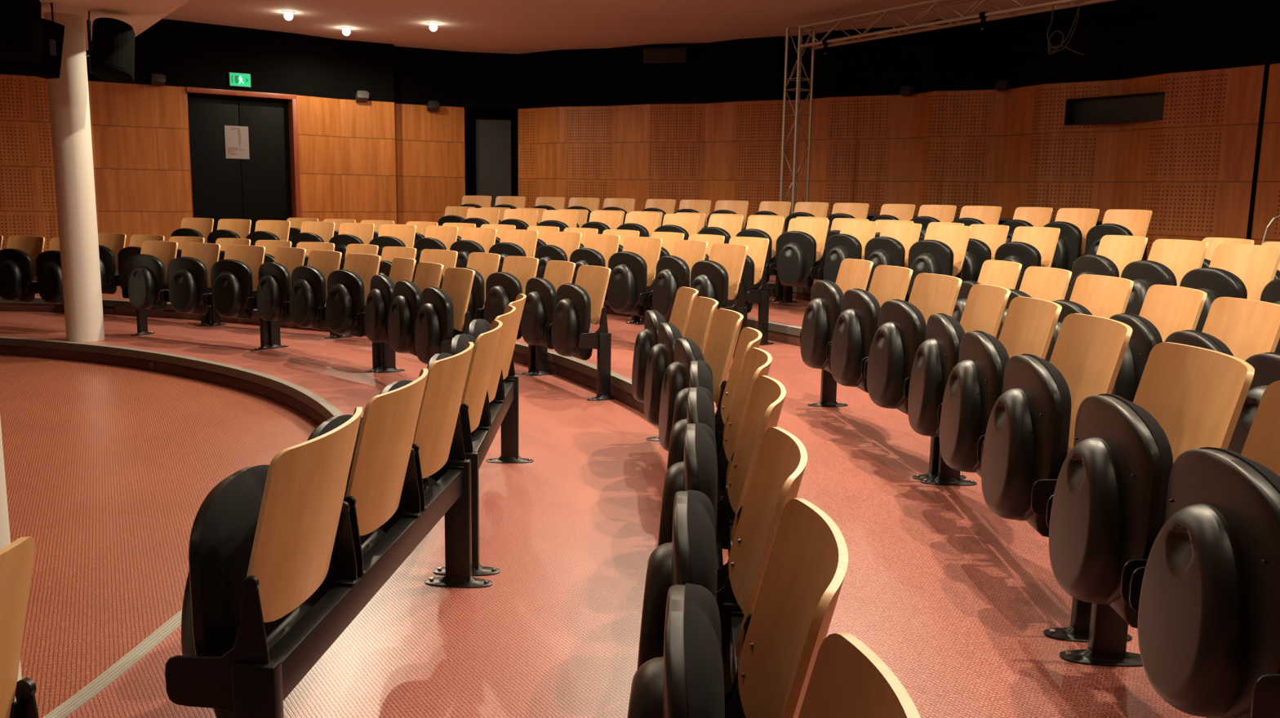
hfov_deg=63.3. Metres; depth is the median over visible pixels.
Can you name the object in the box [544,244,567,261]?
cushion
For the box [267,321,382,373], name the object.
frame
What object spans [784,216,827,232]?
chair
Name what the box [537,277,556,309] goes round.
cushion
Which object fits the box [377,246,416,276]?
chair
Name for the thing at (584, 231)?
chair
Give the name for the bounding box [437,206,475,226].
chair
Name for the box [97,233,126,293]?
chair
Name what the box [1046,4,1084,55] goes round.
hanging cable
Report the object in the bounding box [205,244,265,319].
chair
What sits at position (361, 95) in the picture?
wall spotlight
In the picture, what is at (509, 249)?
cushion
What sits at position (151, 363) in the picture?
socket cover
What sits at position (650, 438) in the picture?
frame
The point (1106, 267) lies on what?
cushion
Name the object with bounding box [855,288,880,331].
cushion
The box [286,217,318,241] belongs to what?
chair
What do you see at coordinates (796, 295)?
floor
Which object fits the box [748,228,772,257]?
cushion
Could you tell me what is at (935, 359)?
chair
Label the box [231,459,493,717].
frame
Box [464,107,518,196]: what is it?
wall
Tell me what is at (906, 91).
wall spotlight
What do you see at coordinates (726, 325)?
chair
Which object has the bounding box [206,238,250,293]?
chair
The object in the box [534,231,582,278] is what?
chair
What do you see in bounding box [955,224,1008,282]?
chair
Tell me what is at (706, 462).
cushion
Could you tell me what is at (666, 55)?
air vent
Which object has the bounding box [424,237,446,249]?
cushion
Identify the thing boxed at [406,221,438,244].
chair
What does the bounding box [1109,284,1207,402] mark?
chair
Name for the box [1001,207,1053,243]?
chair
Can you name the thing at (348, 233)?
chair
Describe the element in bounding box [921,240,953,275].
cushion
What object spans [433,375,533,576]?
frame
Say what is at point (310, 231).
chair
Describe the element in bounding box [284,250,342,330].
chair
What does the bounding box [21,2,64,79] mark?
loudspeaker
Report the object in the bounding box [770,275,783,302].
frame
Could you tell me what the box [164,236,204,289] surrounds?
chair
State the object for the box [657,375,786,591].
chair
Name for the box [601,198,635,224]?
chair
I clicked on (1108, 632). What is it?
seat support leg
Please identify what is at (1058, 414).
cushion
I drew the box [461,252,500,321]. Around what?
chair
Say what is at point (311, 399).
trim
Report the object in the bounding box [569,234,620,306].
chair
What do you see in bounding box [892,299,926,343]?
cushion
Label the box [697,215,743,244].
chair
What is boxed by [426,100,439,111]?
wall spotlight
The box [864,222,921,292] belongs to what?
chair
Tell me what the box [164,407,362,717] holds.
chair
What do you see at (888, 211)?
chair
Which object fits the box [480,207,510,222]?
chair
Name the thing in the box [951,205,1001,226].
chair
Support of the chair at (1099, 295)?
attached to the frame
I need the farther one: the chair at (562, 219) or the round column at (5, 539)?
the chair at (562, 219)
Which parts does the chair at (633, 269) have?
seat, backrest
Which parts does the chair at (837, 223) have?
seat, backrest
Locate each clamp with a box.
[822,39,828,53]
[978,11,987,29]
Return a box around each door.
[186,86,301,233]
[475,119,511,207]
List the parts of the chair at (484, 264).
seat, backrest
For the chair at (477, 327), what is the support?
attached to the frame at (504, 414)
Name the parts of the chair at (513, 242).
seat, backrest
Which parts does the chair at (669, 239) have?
seat, backrest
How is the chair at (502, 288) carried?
attached to the frame at (531, 349)
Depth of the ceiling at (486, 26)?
13.54 m
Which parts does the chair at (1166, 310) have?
seat, backrest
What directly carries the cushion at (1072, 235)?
on the chair at (1074, 224)
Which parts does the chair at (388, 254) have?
seat, backrest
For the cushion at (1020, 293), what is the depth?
5.21 m
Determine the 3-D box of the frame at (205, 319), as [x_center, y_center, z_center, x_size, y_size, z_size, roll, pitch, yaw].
[-5.033,-0.619,10.617,1.664,0.444,0.240,5,10,24]
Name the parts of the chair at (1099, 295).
seat, backrest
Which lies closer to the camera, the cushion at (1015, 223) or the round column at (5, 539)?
the round column at (5, 539)
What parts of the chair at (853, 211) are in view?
seat, backrest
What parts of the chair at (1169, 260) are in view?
seat, backrest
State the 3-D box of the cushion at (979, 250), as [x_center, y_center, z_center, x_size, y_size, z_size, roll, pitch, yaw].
[2.626,-0.739,8.234,0.060,0.433,0.458,-3,10,-21]
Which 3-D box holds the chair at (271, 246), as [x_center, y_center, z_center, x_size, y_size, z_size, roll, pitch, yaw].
[-3.545,-0.814,9.849,0.507,0.612,0.330,6,10,27]
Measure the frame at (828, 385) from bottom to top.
0.444 m
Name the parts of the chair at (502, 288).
seat, backrest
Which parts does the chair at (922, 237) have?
seat, backrest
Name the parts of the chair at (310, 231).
seat, backrest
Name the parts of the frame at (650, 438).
plate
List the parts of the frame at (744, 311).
post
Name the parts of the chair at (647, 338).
seat, backrest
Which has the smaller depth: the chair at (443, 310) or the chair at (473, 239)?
the chair at (443, 310)
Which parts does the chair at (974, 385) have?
seat, backrest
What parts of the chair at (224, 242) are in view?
seat, backrest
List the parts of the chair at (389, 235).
seat, backrest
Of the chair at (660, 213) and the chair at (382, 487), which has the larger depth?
the chair at (660, 213)
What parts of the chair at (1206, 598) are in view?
seat, backrest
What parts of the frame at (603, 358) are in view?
plate, post, plate, post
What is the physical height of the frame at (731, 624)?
0.444 m
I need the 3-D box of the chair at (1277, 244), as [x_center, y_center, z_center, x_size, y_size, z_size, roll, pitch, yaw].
[3.256,-0.300,5.414,0.330,0.612,0.507,0,9,-3]
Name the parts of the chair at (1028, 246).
seat, backrest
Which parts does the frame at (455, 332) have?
plate, post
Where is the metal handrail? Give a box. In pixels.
[1261,214,1279,244]
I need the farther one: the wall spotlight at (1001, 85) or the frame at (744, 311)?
the wall spotlight at (1001, 85)
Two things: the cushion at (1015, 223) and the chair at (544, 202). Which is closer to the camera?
the cushion at (1015, 223)
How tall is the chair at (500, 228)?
0.612 m
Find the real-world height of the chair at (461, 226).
0.612 m
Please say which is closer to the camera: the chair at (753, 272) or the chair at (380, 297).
the chair at (380, 297)
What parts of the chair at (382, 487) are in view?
seat, backrest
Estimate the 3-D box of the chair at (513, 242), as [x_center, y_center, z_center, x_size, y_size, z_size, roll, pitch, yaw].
[-1.170,-0.867,9.463,0.507,0.612,0.330,8,12,39]
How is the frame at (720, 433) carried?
on the floor at (571, 532)
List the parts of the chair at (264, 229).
seat, backrest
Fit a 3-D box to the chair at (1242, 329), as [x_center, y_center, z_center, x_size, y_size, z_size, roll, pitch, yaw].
[2.044,0.096,3.728,0.330,0.612,0.507,1,9,2]
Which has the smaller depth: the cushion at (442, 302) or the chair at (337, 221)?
the cushion at (442, 302)
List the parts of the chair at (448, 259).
seat, backrest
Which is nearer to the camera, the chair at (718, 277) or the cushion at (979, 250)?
the chair at (718, 277)
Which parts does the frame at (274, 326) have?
post, plate, plate, post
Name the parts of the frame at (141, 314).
post, plate, plate, post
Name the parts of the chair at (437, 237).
seat, backrest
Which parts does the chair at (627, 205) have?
seat, backrest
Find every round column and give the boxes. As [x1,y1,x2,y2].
[0,417,22,702]
[43,12,104,342]
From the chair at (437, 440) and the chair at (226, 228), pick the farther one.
the chair at (226, 228)
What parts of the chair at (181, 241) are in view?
seat, backrest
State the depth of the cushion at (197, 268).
8.97 m
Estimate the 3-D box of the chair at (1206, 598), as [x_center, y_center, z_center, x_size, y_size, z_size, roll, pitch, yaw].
[1.143,0.370,1.915,0.330,0.612,0.507,1,9,3]
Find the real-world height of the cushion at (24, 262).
0.433 m
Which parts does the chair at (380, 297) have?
seat, backrest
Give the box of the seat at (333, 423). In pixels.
[317,414,373,545]
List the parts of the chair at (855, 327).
seat, backrest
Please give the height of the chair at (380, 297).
0.612 m
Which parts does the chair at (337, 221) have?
seat, backrest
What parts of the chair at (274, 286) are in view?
seat, backrest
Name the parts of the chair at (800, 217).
backrest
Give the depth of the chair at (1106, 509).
2.36 m
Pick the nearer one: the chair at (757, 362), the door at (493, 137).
the chair at (757, 362)
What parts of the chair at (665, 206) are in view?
seat, backrest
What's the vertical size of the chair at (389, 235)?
0.612 m
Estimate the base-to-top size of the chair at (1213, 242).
0.612 m
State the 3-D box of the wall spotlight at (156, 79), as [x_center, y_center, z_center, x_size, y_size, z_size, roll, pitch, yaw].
[-6.548,-3.795,14.114,0.185,0.156,0.177,-5,11,-34]
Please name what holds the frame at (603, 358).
on the floor at (571, 532)
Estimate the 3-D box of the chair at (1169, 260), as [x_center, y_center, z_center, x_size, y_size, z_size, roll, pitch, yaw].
[2.748,-0.328,5.537,0.330,0.612,0.507,0,9,-5]
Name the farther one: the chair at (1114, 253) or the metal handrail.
the metal handrail
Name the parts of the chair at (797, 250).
seat, backrest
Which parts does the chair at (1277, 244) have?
seat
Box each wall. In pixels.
[0,0,1279,108]
[0,74,192,252]
[296,94,465,224]
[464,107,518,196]
[518,64,1264,260]
[1250,62,1279,245]
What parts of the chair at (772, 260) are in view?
backrest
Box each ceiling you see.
[39,0,190,50]
[162,0,1088,53]
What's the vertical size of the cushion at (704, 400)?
0.433 m
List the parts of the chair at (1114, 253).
seat, backrest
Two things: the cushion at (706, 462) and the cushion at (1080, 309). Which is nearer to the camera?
the cushion at (706, 462)
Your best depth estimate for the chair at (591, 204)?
13.62 m
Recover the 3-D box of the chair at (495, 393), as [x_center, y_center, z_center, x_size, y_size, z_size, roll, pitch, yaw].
[-0.697,0.092,4.439,0.330,0.612,0.507,1,9,-2]
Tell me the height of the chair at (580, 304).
0.612 m
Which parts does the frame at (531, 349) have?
post, plate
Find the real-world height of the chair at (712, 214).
0.612 m
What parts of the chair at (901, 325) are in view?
seat, backrest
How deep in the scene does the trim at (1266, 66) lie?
10.36 m
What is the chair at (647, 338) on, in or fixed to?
attached to the frame at (650, 438)
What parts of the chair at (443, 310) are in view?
seat, backrest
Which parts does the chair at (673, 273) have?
seat, backrest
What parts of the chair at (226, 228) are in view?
seat, backrest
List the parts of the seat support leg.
plate, post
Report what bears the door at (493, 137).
in the wall at (470, 115)
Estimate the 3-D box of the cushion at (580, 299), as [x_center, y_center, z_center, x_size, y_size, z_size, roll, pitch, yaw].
[-0.440,-0.295,7.033,0.060,0.433,0.458,-4,10,-29]
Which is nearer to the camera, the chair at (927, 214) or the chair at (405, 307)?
the chair at (405, 307)
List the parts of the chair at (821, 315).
seat, backrest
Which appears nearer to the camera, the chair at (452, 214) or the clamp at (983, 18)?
the clamp at (983, 18)
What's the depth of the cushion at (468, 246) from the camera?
9.65 m
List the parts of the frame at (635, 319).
plate, post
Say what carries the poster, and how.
attached to the door at (266, 185)
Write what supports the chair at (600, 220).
attached to the frame
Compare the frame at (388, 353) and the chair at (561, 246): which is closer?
the frame at (388, 353)
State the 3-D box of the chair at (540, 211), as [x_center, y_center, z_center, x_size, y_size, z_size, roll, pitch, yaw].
[-1.403,-1.549,12.791,0.507,0.612,0.330,6,10,27]
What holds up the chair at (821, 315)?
attached to the frame at (828, 385)
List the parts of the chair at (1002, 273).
seat, backrest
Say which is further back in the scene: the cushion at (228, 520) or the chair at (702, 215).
the chair at (702, 215)
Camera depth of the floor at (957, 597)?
3.41 m
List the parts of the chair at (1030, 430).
seat, backrest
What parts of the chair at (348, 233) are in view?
seat, backrest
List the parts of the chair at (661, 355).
seat, backrest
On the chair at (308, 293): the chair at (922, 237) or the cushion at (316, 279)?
the cushion at (316, 279)
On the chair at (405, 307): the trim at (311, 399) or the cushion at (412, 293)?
the cushion at (412, 293)
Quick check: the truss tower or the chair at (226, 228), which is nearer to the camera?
the chair at (226, 228)
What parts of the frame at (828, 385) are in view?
plate, post, post, plate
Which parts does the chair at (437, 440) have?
seat, backrest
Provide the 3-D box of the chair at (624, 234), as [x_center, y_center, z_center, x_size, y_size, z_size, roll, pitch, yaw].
[-0.256,-0.920,9.887,0.507,0.612,0.330,9,12,41]
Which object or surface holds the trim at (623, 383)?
attached to the floor at (957, 597)
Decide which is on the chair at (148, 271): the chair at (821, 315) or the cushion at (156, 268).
the cushion at (156, 268)
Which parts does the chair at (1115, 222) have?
seat, backrest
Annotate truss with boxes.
[798,0,1115,49]
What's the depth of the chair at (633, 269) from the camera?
8.18 m
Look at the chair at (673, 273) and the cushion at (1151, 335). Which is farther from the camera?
the chair at (673, 273)
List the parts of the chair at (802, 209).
seat, backrest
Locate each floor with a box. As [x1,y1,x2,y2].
[0,280,1204,717]
[0,311,728,717]
[0,355,318,717]
[32,275,810,346]
[751,275,1069,301]
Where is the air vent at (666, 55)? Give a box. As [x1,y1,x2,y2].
[643,47,686,63]
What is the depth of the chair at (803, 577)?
1.58 m
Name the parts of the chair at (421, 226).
seat, backrest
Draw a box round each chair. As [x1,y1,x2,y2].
[0,235,3,250]
[0,235,44,302]
[0,537,39,717]
[31,237,63,304]
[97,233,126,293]
[113,235,164,289]
[121,240,177,311]
[162,243,220,315]
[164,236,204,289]
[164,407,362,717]
[170,217,213,243]
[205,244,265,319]
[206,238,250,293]
[207,218,251,244]
[245,220,290,245]
[251,240,291,297]
[256,247,306,324]
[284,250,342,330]
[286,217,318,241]
[290,221,335,248]
[296,241,334,301]
[306,368,428,577]
[320,253,381,337]
[323,218,355,236]
[328,222,374,257]
[339,244,378,312]
[360,220,394,239]
[364,257,416,345]
[368,224,416,257]
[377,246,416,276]
[378,342,474,511]
[386,262,444,356]
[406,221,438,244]
[411,248,457,288]
[413,226,458,264]
[413,267,475,364]
[426,320,502,453]
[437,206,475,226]
[442,222,475,241]
[449,227,497,267]
[449,305,515,426]
[459,195,491,208]
[460,208,499,227]
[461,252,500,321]
[467,293,526,399]
[479,256,538,339]
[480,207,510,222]
[480,224,515,244]
[488,229,538,271]
[493,195,525,208]
[497,208,537,230]
[515,208,546,225]
[519,260,575,349]
[527,226,559,251]
[532,196,564,209]
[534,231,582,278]
[536,209,577,231]
[547,265,610,360]
[560,208,588,227]
[563,227,598,248]
[566,197,599,222]
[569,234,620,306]
[581,211,622,234]
[587,209,624,226]
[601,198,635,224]
[602,229,639,252]
[604,236,662,316]
[616,212,659,237]
[626,497,848,717]
[630,211,662,227]
[631,286,698,402]
[636,426,807,705]
[640,199,675,226]
[644,231,684,292]
[644,296,718,425]
[648,240,707,321]
[653,213,699,239]
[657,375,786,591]
[658,308,743,451]
[666,347,772,507]
[671,327,762,459]
[673,200,711,226]
[675,212,706,234]
[688,234,724,260]
[689,243,747,311]
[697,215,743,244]
[701,213,743,229]
[706,200,748,229]
[725,236,768,313]
[735,217,784,283]
[741,214,783,262]
[752,201,791,233]
[769,217,829,288]
[784,202,828,231]
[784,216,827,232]
[798,631,920,717]
[800,258,873,373]
[814,217,868,266]
[817,220,877,283]
[826,203,869,231]
[828,265,912,393]
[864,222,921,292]
[864,273,962,415]
[870,204,915,221]
[875,219,913,237]
[907,224,971,297]
[907,284,1010,437]
[909,204,956,236]
[918,222,964,241]
[939,296,1062,477]
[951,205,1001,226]
[951,259,1022,323]
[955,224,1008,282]
[981,313,1132,537]
[994,226,1060,290]
[996,266,1071,339]
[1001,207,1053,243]
[1043,208,1099,284]
[1044,274,1133,361]
[1045,342,1254,628]
[1065,235,1147,301]
[1084,209,1151,260]
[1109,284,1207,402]
[1120,239,1208,315]
[1128,380,1279,717]
[1164,297,1279,360]
[1179,244,1279,332]
[1201,237,1253,267]
[1227,352,1279,454]
[1260,278,1279,352]
[1261,241,1279,279]
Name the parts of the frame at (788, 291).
plate, post, post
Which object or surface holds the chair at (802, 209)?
attached to the frame
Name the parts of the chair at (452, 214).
seat, backrest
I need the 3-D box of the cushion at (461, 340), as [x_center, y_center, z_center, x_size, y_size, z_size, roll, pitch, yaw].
[-0.734,0.112,4.442,0.060,0.433,0.458,1,9,-2]
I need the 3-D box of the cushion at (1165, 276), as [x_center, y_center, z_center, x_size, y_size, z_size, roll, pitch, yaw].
[2.712,-0.309,5.537,0.060,0.433,0.458,0,9,-5]
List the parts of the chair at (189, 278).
seat, backrest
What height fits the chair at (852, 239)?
0.612 m
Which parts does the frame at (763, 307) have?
plate, post, post, plate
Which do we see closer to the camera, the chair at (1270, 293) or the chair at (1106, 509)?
the chair at (1106, 509)
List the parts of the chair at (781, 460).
seat, backrest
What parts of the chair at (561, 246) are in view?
seat, backrest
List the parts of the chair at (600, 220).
seat, backrest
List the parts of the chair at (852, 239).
seat, backrest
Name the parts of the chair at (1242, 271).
seat, backrest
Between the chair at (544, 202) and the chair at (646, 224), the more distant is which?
the chair at (544, 202)
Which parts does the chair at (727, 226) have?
seat, backrest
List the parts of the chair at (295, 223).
seat, backrest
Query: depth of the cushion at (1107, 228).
7.97 m
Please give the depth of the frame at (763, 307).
8.50 m
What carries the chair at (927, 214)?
attached to the frame
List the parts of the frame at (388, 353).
post, plate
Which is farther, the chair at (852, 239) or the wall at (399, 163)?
the wall at (399, 163)
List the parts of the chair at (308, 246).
seat, backrest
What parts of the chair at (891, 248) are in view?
seat, backrest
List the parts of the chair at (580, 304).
seat, backrest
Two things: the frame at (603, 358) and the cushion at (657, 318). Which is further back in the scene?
the frame at (603, 358)
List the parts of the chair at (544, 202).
seat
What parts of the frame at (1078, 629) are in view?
plate, post, post, plate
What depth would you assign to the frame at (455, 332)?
9.59 m
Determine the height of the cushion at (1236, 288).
0.433 m
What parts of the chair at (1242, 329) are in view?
seat, backrest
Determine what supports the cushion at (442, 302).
on the chair at (443, 310)
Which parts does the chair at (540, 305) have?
seat, backrest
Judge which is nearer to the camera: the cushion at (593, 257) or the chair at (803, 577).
the chair at (803, 577)
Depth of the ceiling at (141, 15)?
8.44 m
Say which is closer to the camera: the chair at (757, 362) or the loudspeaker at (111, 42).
the chair at (757, 362)
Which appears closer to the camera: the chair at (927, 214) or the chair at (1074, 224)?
the chair at (1074, 224)
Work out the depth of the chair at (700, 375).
3.78 m
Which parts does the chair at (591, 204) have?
seat, backrest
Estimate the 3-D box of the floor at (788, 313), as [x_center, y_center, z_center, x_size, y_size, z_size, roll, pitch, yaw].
[-6.940,0.438,3.744,22.340,0.147,22.340,1,9,0]
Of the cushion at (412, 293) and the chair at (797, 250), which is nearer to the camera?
the cushion at (412, 293)
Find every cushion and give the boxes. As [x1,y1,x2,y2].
[3,248,33,277]
[98,244,115,274]
[140,253,165,288]
[177,256,208,291]
[198,465,293,657]
[222,259,253,290]
[266,262,291,301]
[302,265,326,306]
[340,269,364,312]
[377,235,405,247]
[377,274,395,298]
[403,280,422,304]
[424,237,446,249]
[433,287,453,339]
[435,352,453,360]
[455,333,475,388]
[460,240,484,253]
[466,267,484,308]
[473,319,490,339]
[497,271,522,293]
[499,242,526,257]
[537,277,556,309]
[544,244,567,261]
[566,283,591,333]
[580,248,605,266]
[620,251,647,290]
[651,309,666,324]
[664,322,682,341]
[666,255,689,287]
[682,337,704,361]
[684,583,724,717]
[687,489,717,601]
[695,422,717,537]
[696,386,715,435]
[697,360,713,398]
[701,260,728,306]
[706,226,730,238]
[746,255,754,286]
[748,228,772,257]
[789,231,816,258]
[820,280,843,314]
[839,233,862,259]
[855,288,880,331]
[877,236,905,267]
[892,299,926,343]
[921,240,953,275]
[937,313,964,346]
[968,238,991,259]
[974,330,1009,376]
[1008,288,1031,297]
[1010,241,1041,266]
[1011,219,1033,226]
[1021,354,1071,479]
[1055,221,1082,256]
[1060,299,1093,315]
[1090,253,1119,277]
[1099,394,1173,535]
[1102,223,1133,235]
[1120,313,1162,344]
[1138,260,1177,286]
[1181,329,1233,356]
[1199,447,1279,493]
[1200,267,1247,298]
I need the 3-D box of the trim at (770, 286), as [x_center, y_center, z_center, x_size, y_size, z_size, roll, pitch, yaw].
[-6.937,0.258,3.715,22.440,0.067,22.440,1,9,0]
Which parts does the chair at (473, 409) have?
seat, backrest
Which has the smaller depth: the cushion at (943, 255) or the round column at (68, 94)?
the cushion at (943, 255)
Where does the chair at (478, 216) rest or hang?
attached to the frame
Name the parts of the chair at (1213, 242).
seat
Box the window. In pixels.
[1064,91,1164,124]
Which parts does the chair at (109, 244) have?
seat, backrest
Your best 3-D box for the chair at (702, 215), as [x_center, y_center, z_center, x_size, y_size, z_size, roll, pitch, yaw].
[0.472,-1.306,11.459,0.330,0.612,0.507,-8,12,-43]
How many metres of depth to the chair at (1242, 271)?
4.93 m
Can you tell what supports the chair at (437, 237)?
attached to the frame
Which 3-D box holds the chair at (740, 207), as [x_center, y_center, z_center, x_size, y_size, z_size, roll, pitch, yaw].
[1.022,-1.570,12.301,0.507,0.612,0.330,8,12,39]
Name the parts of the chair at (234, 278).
seat, backrest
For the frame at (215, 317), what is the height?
0.444 m
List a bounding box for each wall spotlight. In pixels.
[150,73,165,86]
[355,90,368,102]
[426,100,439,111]
[899,85,914,96]
[994,79,1010,91]
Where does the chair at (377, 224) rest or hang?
attached to the frame
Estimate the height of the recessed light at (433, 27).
0.107 m
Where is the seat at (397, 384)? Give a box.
[387,380,426,484]
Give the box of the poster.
[224,125,249,159]
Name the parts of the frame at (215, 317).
post, plate, plate, post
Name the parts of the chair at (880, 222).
seat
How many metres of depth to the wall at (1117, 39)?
14.39 m
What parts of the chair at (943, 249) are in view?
seat, backrest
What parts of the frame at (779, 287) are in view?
plate, post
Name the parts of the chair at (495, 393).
seat, backrest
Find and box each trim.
[0,297,632,394]
[0,336,343,717]
[114,271,801,336]
[752,282,812,293]
[1246,63,1269,239]
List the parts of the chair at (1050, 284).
seat, backrest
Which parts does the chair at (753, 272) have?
seat, backrest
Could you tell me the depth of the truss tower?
13.23 m
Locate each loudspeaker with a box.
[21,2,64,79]
[85,10,134,82]
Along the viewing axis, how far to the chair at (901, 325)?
4.61 m
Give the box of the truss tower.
[779,24,814,213]
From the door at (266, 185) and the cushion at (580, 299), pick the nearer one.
the cushion at (580, 299)
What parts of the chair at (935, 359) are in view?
seat, backrest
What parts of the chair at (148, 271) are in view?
seat, backrest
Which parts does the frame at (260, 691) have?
post, post, plate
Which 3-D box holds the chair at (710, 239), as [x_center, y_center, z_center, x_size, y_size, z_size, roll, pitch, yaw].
[0.491,-0.774,9.047,0.330,0.612,0.507,-6,11,-37]
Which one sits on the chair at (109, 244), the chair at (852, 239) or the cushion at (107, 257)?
the cushion at (107, 257)
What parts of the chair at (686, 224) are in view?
seat, backrest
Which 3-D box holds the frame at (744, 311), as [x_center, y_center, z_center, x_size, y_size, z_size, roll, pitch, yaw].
[0.461,-0.212,7.657,0.240,0.444,1.124,-4,10,-27]
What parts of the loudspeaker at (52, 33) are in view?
hanging rod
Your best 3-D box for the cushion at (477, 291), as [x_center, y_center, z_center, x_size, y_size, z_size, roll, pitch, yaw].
[-1.370,-0.520,8.349,0.060,0.433,0.458,-6,12,-39]
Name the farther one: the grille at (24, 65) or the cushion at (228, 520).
the grille at (24, 65)
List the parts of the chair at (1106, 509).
seat, backrest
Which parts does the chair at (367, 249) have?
seat, backrest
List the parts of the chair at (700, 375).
seat, backrest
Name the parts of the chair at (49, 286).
seat, backrest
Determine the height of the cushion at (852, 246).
0.433 m
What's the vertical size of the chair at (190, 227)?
0.612 m
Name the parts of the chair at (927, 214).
seat, backrest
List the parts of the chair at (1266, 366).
seat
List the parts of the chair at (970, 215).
seat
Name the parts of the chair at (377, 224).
seat, backrest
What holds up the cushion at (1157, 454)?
on the chair at (1106, 509)
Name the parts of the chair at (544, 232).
seat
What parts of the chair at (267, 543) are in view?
seat, backrest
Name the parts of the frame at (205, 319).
plate, post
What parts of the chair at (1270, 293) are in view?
seat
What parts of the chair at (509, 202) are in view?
seat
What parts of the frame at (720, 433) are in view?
post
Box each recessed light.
[281,10,295,20]
[339,26,352,35]
[426,22,439,31]
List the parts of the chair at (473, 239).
seat, backrest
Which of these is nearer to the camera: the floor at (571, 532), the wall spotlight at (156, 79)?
the floor at (571, 532)
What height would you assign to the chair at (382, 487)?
0.612 m
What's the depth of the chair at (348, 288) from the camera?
7.83 m
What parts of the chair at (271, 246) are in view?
seat, backrest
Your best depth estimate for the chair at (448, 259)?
8.76 m
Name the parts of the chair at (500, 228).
seat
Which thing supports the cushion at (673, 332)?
on the chair at (661, 355)
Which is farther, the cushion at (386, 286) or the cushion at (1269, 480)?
the cushion at (386, 286)
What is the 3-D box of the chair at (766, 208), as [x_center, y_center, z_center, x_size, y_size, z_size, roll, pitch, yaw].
[1.466,-1.495,11.878,0.330,0.612,0.507,-7,12,-40]
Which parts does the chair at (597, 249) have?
seat, backrest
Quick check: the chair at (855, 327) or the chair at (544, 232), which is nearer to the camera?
the chair at (855, 327)
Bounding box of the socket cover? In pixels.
[149,361,154,368]
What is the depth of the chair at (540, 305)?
7.40 m
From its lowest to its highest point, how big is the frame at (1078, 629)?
0.444 m
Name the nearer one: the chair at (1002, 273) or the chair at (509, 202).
the chair at (1002, 273)
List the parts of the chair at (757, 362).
seat, backrest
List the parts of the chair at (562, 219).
seat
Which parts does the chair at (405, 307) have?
seat, backrest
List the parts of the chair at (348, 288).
seat, backrest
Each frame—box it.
[102,306,211,326]
[130,307,270,350]
[204,306,339,338]
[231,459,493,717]
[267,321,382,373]
[335,328,459,337]
[373,337,453,373]
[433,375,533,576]
[459,330,548,375]
[526,332,614,400]
[626,315,640,324]
[635,290,773,345]
[646,412,716,441]
[666,306,747,372]
[716,431,733,579]
[720,601,744,693]
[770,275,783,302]
[777,285,909,302]
[808,368,966,479]
[920,448,1132,643]
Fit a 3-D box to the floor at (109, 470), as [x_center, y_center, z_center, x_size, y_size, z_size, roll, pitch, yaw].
[-6.955,0.806,3.850,11.082,0.001,11.265,1,9,0]
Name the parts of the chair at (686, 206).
seat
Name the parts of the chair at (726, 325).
seat, backrest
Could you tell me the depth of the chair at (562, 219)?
11.70 m
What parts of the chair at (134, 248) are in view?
seat, backrest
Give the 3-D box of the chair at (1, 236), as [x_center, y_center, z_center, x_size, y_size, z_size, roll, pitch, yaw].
[-6.404,-0.892,10.045,0.507,0.612,0.330,4,10,20]
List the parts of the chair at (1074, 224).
seat, backrest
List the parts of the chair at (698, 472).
seat, backrest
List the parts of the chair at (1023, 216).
seat, backrest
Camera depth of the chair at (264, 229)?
11.06 m
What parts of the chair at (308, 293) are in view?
seat, backrest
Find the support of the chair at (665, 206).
attached to the frame
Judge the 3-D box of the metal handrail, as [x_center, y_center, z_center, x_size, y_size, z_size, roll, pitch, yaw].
[5.156,-0.676,7.909,0.819,0.850,0.020,3,9,10]
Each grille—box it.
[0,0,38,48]
[21,22,44,68]
[91,20,127,69]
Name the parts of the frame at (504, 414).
plate, post, post, plate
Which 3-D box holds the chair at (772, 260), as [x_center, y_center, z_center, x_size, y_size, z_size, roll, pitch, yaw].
[1.218,-1.172,10.689,0.330,0.612,0.507,-8,12,-43]
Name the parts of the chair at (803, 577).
seat, backrest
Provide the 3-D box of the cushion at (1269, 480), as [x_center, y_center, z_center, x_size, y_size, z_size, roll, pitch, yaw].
[1.107,0.389,1.920,0.060,0.433,0.458,1,9,3]
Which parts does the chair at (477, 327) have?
seat, backrest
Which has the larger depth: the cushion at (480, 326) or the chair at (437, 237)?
the chair at (437, 237)
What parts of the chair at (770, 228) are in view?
seat, backrest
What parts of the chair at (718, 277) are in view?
seat, backrest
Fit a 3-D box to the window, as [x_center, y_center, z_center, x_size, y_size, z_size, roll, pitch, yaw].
[5.499,-2.815,11.757,0.500,0.295,1.213,-5,11,-31]
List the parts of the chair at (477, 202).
seat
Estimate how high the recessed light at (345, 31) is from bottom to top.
0.107 m
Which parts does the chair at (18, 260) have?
seat, backrest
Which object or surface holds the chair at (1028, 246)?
attached to the frame
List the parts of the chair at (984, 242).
seat, backrest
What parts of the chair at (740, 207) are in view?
seat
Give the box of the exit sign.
[228,71,250,87]
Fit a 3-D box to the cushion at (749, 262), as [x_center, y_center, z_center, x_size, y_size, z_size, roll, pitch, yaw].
[0.790,-0.679,8.606,0.060,0.433,0.458,-6,11,-37]
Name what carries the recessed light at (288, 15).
in the ceiling at (486, 26)
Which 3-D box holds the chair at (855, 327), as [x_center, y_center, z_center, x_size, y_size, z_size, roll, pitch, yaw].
[1.154,-0.156,5.223,0.330,0.612,0.507,0,9,-8]
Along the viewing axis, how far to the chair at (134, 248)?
10.46 m

